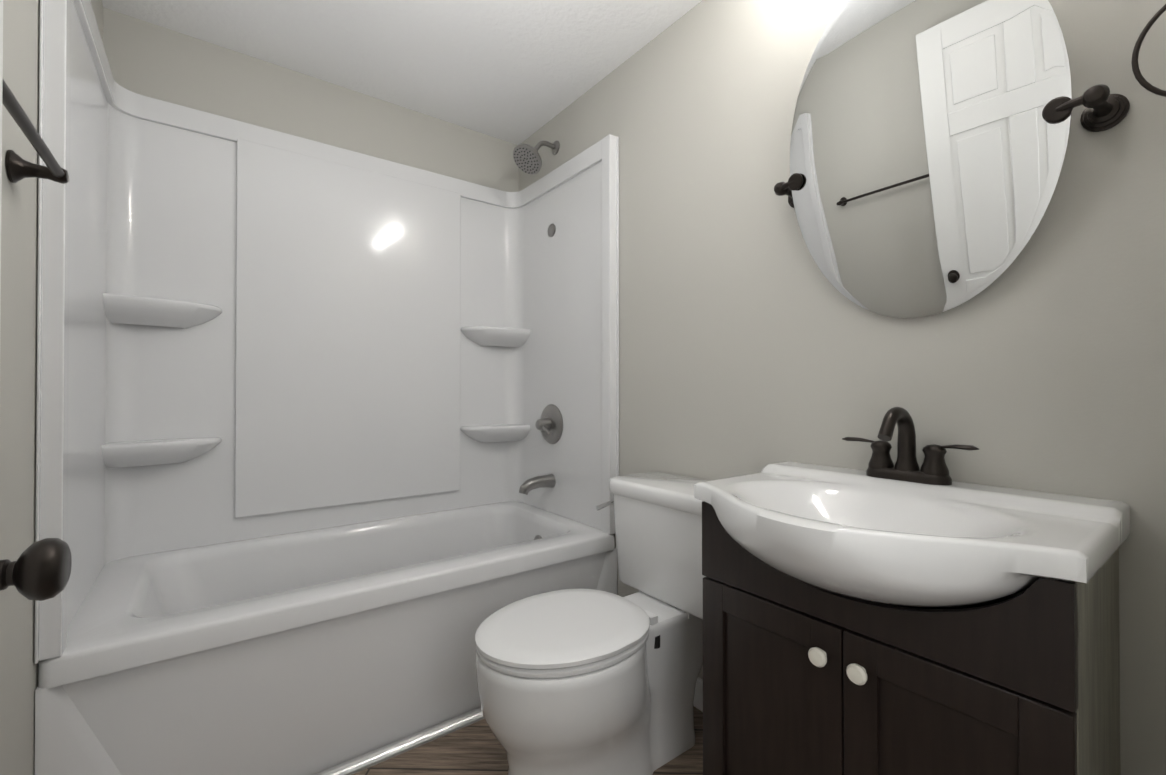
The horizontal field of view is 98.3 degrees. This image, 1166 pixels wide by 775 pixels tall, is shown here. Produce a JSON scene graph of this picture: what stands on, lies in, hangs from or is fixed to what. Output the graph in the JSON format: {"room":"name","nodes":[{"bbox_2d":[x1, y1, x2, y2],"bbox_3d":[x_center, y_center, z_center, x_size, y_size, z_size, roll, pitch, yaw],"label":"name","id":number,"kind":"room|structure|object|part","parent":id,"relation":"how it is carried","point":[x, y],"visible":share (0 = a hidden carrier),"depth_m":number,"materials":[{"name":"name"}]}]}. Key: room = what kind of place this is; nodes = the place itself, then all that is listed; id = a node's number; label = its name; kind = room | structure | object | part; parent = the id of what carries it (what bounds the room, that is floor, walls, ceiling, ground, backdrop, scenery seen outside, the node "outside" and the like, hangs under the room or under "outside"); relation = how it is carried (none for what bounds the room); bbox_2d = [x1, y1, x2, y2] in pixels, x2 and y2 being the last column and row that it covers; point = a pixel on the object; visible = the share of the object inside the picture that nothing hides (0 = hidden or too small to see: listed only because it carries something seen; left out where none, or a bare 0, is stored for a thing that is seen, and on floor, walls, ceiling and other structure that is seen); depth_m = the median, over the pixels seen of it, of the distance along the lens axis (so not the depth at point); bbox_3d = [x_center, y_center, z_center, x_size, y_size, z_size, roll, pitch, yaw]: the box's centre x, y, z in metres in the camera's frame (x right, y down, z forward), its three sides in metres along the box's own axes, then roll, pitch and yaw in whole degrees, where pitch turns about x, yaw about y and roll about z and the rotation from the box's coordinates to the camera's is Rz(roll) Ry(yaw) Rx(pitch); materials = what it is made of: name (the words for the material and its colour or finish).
{"room":"bathroom","nodes":[
{"label":"bathroom","id":0,"kind":"room"},
{"bbox_2d":[0,0,103,774],"bbox_3d":[-0.562,-0.118,0.216,0.100,2.230,3.610,0,-1,-37],"label":"wall","id":1,"kind":"structure","parent":0,"point":[18,368],"depth_m":0.91,"materials":[{"name":"grey paint"}]},
{"bbox_2d":[2,79,69,183],"bbox_3d":[-0.769,-0.380,0.640,0.071,0.054,0.659,0,-1,-37],"label":"towel rail","id":2,"kind":"object","parent":1,"relation":"attached to","point":[18,168],"visible":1,"depth_m":0.84,"materials":[{"name":"black metal"}]},
{"bbox_2d":[103,8,517,191],"bbox_3d":[-0.963,-0.104,2.107,1.520,2.230,0.100,0,-1,-37],"label":"wall","id":3,"kind":"structure","parent":0,"point":[147,59],"depth_m":1.93,"materials":[{"name":"grey paint"}]},
{"bbox_2d":[102,0,701,144],"bbox_3d":[0.087,-1.254,0.709,1.720,0.050,3.610,0,-1,-37],"label":"ceiling","id":4,"kind":"structure","parent":0,"point":[517,72],"depth_m":1.78,"materials":[{"name":"white paint"}]},
{"bbox_2d":[352,706,702,774],"bbox_3d":[0.087,1.026,0.692,1.720,0.050,3.610,0,-1,-37],"label":"floor","id":5,"kind":"structure","parent":0,"point":[476,748],"depth_m":1.37,"materials":[{"name":"brown wood"}]},
{"bbox_2d":[34,0,618,774],"bbox_3d":[-0.701,-0.049,1.756,1.516,2.115,0.770,0,-1,-37],"label":"tub","id":6,"kind":"object","parent":5,"relation":"on","point":[326,452],"visible":0.98,"depth_m":1.75,"materials":[{"name":"white plastic"}]},
{"bbox_3d":[-0.204,0.419,2.183,0.164,0.077,0.062,0,-1,-37],"label":"spout","id":7,"kind":"part","parent":6,"relation":"part of","materials":[{"name":"silver metal"}]},
{"bbox_2d":[314,707,484,774],"bbox_3d":[-0.466,0.999,1.433,1.512,0.014,0.039,0,-1,-37],"label":"trim strip","id":8,"kind":"object","parent":5,"relation":"on","point":[381,754],"visible":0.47,"depth_m":1.41,"materials":[{"name":"silver metal"}]},
{"bbox_2d":[475,472,705,774],"bbox_3d":[0.066,0.646,1.351,0.744,0.720,0.455,0,-1,-37],"label":"toilet","id":9,"kind":"object","parent":5,"relation":"on","point":[583,682],"visible":0.94,"depth_m":1.24,"materials":[{"name":"white ceramic"}]},
{"bbox_3d":[-0.043,0.597,1.260,0.461,0.042,0.366,0,-1,-37],"label":"seat","id":10,"kind":"part","parent":9,"relation":"part of","materials":[{"name":"white plastic"}]},
{"bbox_3d":[0.084,0.377,1.631,0.086,0.037,0.030,0,-1,-37],"label":"lever","id":11,"kind":"part","parent":9,"relation":"part of","materials":[{"name":"silver metal"}]},
{"bbox_2d":[694,407,1129,774],"bbox_3d":[0.530,0.521,0.952,0.503,0.964,0.636,0,-1,-37],"label":"bathroom vanity","id":12,"kind":"object","parent":5,"relation":"on","point":[875,618],"visible":1,"depth_m":0.83,"materials":[{"name":"brown wood"}]},
{"bbox_2d":[842,407,978,484],"bbox_3d":[0.654,0.118,1.047,0.147,0.157,0.259,0,-1,-37],"label":"faucet","id":13,"kind":"object","parent":12,"relation":"on","point":[881,470],"depth_m":1.06,"materials":[{"name":"black metal"}]},
{"bbox_2d":[694,461,1129,606],"bbox_3d":[0.530,0.282,0.953,0.502,0.174,0.636,0,-1,-37],"label":"sink","id":14,"kind":"object","parent":12,"relation":"in","point":[844,536],"depth_m":0.82,"materials":[{"name":"white ceramic"}]},
{"bbox_2d":[518,0,1165,774],"bbox_3d":[0.736,-0.111,1.185,0.100,2.230,3.610,0,-1,-37],"label":"wall","id":15,"kind":"structure","parent":0,"point":[752,340],"depth_m":1.22,"materials":[{"name":"grey paint"}]},
{"bbox_2d":[693,677,702,711],"bbox_3d":[0.331,0.960,1.624,0.012,0.095,0.682,0,-1,-37],"label":"baseboard","id":16,"kind":"structure","parent":15,"relation":"attached to","point":[698,700],"depth_m":1.56,"materials":[{"name":"white"}]},
{"bbox_2d":[774,0,1129,317],"bbox_3d":[0.677,-0.505,1.056,0.151,0.709,0.623,0,-1,-37],"label":"mirror","id":17,"kind":"object","parent":15,"relation":"attached to","point":[929,143],"visible":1,"depth_m":1.02,"materials":[{"name":"clear glass"}]},
{"bbox_2d":[1131,4,1165,96],"bbox_3d":[0.958,-0.547,0.755,0.062,0.220,0.183,0,-1,-37],"label":"towel ring","id":18,"kind":"object","parent":15,"relation":"attached to","point":[1144,83],"visible":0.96,"depth_m":0.81,"materials":[{"name":"black metal"}]},
{"bbox_3d":[0.479,-0.118,0.176,1.520,2.230,0.100,0,-1,-37],"label":"wall","id":19,"kind":"structure","parent":0,"visible":0},
{"bbox_2d":[0,0,71,600],"bbox_3d":[-0.314,-0.031,0.141,0.136,2.036,0.812,0,-1,-37],"label":"door","id":20,"kind":"structure","parent":19,"relation":"in","point":[39,570],"depth_m":0.43,"materials":[{"name":"white paint"}]},
{"bbox_3d":[-0.529,0.161,0.427,0.136,0.065,0.093,0,-1,-37],"label":"knob","id":21,"kind":"part","parent":20,"relation":"part of","materials":[{"name":"black metal"}]}
]}

